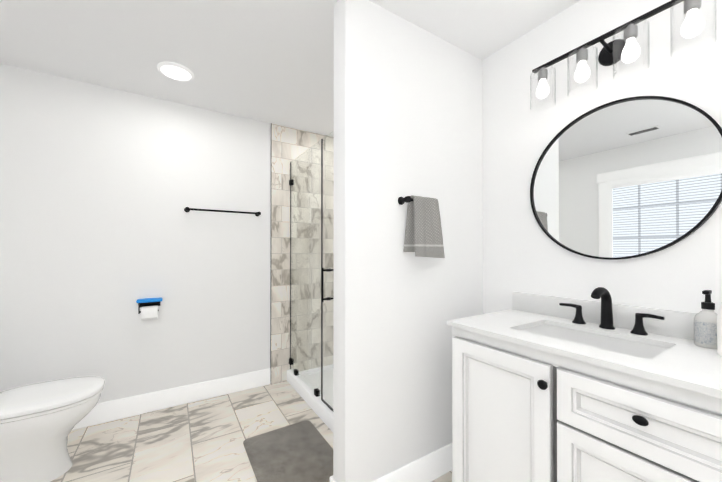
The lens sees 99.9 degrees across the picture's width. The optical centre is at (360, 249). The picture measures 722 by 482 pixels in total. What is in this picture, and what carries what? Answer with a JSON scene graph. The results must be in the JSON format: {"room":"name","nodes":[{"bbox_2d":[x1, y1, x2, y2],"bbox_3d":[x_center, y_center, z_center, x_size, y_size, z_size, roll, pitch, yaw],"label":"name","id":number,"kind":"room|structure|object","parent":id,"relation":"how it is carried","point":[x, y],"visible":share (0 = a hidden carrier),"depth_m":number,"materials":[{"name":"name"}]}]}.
{"room":"bathroom","nodes":[
{"label":"bathroom","id":0,"kind":"room"},
{"bbox_2d":[0,64,270,402],"bbox_3d":[-1.372,0.037,2.576,2.900,2.440,0.100,0,0,-32],"label":"wall","id":1,"kind":"structure","parent":0,"point":[102,231],"depth_m":2.28,"materials":[{"name":"white paint"}]},
{"bbox_2d":[136,297,162,320],"bbox_3d":[-1.605,0.456,2.303,0.162,0.163,0.112,0,0,-32],"label":"paper holder","id":2,"kind":"object","parent":1,"relation":"attached to","point":[149,309],"visible":1,"depth_m":2.27,"materials":[{"name":"white paper"}]},
{"bbox_2d":[72,368,270,429],"bbox_3d":[-1.666,1.183,2.318,1.934,0.145,0.014,0,0,-32],"label":"baseboard","id":3,"kind":"structure","parent":1,"relation":"attached to","point":[103,412],"depth_m":2.41,"materials":[{"name":"white paint"}]},
{"bbox_2d":[184,207,260,215],"bbox_3d":[-1.169,-0.321,2.603,0.602,0.042,0.072,0,0,-32],"label":"towel rail","id":4,"kind":"object","parent":1,"relation":"attached to","point":[187,209],"visible":1,"depth_m":2.56,"materials":[{"name":"black metal"}]},
{"bbox_2d":[270,123,271,383],"bbox_3d":[-0.844,0.038,2.841,0.004,2.440,0.012,0,0,-32],"label":"trim","id":5,"kind":"structure","parent":1,"relation":"attached to","point":[270,295],"depth_m":2.84,"materials":[{"name":"black metal"}]},
{"bbox_2d":[271,123,333,383],"bbox_3d":[-0.479,0.040,3.071,0.860,2.440,0.010,0,0,-32],"label":"wall tile","id":6,"kind":"structure","parent":1,"relation":"attached to","point":[289,145],"depth_m":2.98,"materials":[{"name":"white tile"}]},
{"bbox_2d":[51,380,451,481],"bbox_3d":[-0.173,1.276,0.748,3.000,0.060,4.460,0,0,-32],"label":"floor","id":7,"kind":"structure","parent":0,"point":[200,440],"depth_m":2.01,"materials":[{"name":"tile"}]},
{"bbox_2d":[0,376,104,481],"bbox_3d":[-1.887,0.851,1.618,0.799,0.800,0.470,0,0,-32],"label":"toilet","id":8,"kind":"object","parent":7,"relation":"on","point":[39,421],"visible":1,"depth_m":1.60,"materials":[{"name":"white ceramic"}]},
{"bbox_2d":[243,420,332,481],"bbox_3d":[-0.390,1.243,1.792,0.460,0.017,0.700,0,0,-32],"label":"bath mat","id":9,"kind":"object","parent":7,"relation":"on","point":[301,451],"visible":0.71,"depth_m":1.81,"materials":[{"name":"grey fabric"}]},
{"bbox_2d":[286,131,333,431],"bbox_3d":[-0.023,0.206,2.453,0.723,2.100,1.516,0,0,-32],"label":"shower enclosure","id":10,"kind":"object","parent":7,"relation":"on","point":[313,387],"visible":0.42,"depth_m":2.50,"materials":[{"name":"clear glass"}]},
{"bbox_2d":[447,287,721,481],"bbox_3d":[0.877,0.703,1.161,0.578,1.090,0.954,0,0,-32],"label":"bathroom vanity","id":11,"kind":"object","parent":7,"relation":"on","point":[545,388],"visible":1,"depth_m":1.05,"materials":[{"name":"paint"}]},
{"bbox_2d":[694,290,717,348],"bbox_3d":[1.195,0.238,1.044,0.069,0.194,0.067,0,0,-32],"label":"soap dispenser","id":12,"kind":"object","parent":11,"relation":"on","point":[705,327],"visible":0.96,"depth_m":1.03,"materials":[{"name":"grey ceramic"}]},
{"bbox_2d":[717,302,721,355],"bbox_3d":[1.156,0.232,0.940,0.068,0.205,0.068,0,0,-32],"label":"lotion bottle","id":13,"kind":"object","parent":11,"relation":"on","point":[719,333],"visible":1,"depth_m":0.95,"materials":[{"name":"white plastic"}]},
{"bbox_2d":[0,0,579,136],"bbox_3d":[-0.173,-1.224,0.763,3.000,0.060,4.460,0,0,-32],"label":"ceiling","id":14,"kind":"structure","parent":0,"point":[269,61],"depth_m":1.74,"materials":[{"name":"white paint"}]},
{"bbox_2d":[157,61,193,81],"bbox_3d":[-1.233,-1.178,2.022,0.212,0.016,0.212,0,0,-32],"label":"recessed light","id":15,"kind":"object","parent":14,"relation":"in","point":[175,71],"visible":1,"depth_m":2.00,"materials":[{"name":"white paint"}]},
{"bbox_2d":[333,0,482,481],"bbox_3d":[0.315,0.031,1.686,0.985,2.440,0.120,0,0,-32],"label":"wall","id":16,"kind":"structure","parent":0,"point":[408,108],"depth_m":1.53,"materials":[{"name":"white paint"}]},
{"bbox_2d":[330,443,451,481],"bbox_3d":[0.309,1.179,1.675,0.998,0.145,0.148,0,0,-32],"label":"baseboard","id":17,"kind":"structure","parent":16,"relation":"attached to","point":[432,466],"depth_m":1.61,"materials":[{"name":"white paint"}]},
{"bbox_2d":[398,195,444,257],"bbox_3d":[0.321,-0.110,1.560,0.256,0.317,0.101,0,0,-32],"label":"hand towel","id":18,"kind":"object","parent":16,"relation":"attached to","point":[423,234],"visible":1,"depth_m":1.54,"materials":[{"name":"grey fabric"}]},
{"bbox_2d":[483,0,721,313],"bbox_3d":[1.056,0.030,1.525,0.100,2.440,4.460,0,0,-32],"label":"wall","id":19,"kind":"structure","parent":0,"point":[523,252],"depth_m":1.46,"materials":[{"name":"white paint"}]},
{"bbox_2d":[530,0,716,111],"bbox_3d":[1.046,-0.806,1.281,0.179,0.228,0.610,0,0,-32],"label":"sconce","id":20,"kind":"object","parent":19,"relation":"attached to","point":[626,49],"visible":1,"depth_m":1.21,"materials":[{"name":"glass"}]},
{"bbox_2d":[530,96,721,259],"bbox_3d":[1.099,-0.299,1.339,0.026,0.690,0.690,0,0,-32],"label":"round mirror","id":21,"kind":"object","parent":19,"relation":"attached to","point":[632,177],"visible":1,"depth_m":1.28,"materials":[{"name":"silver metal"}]}
]}

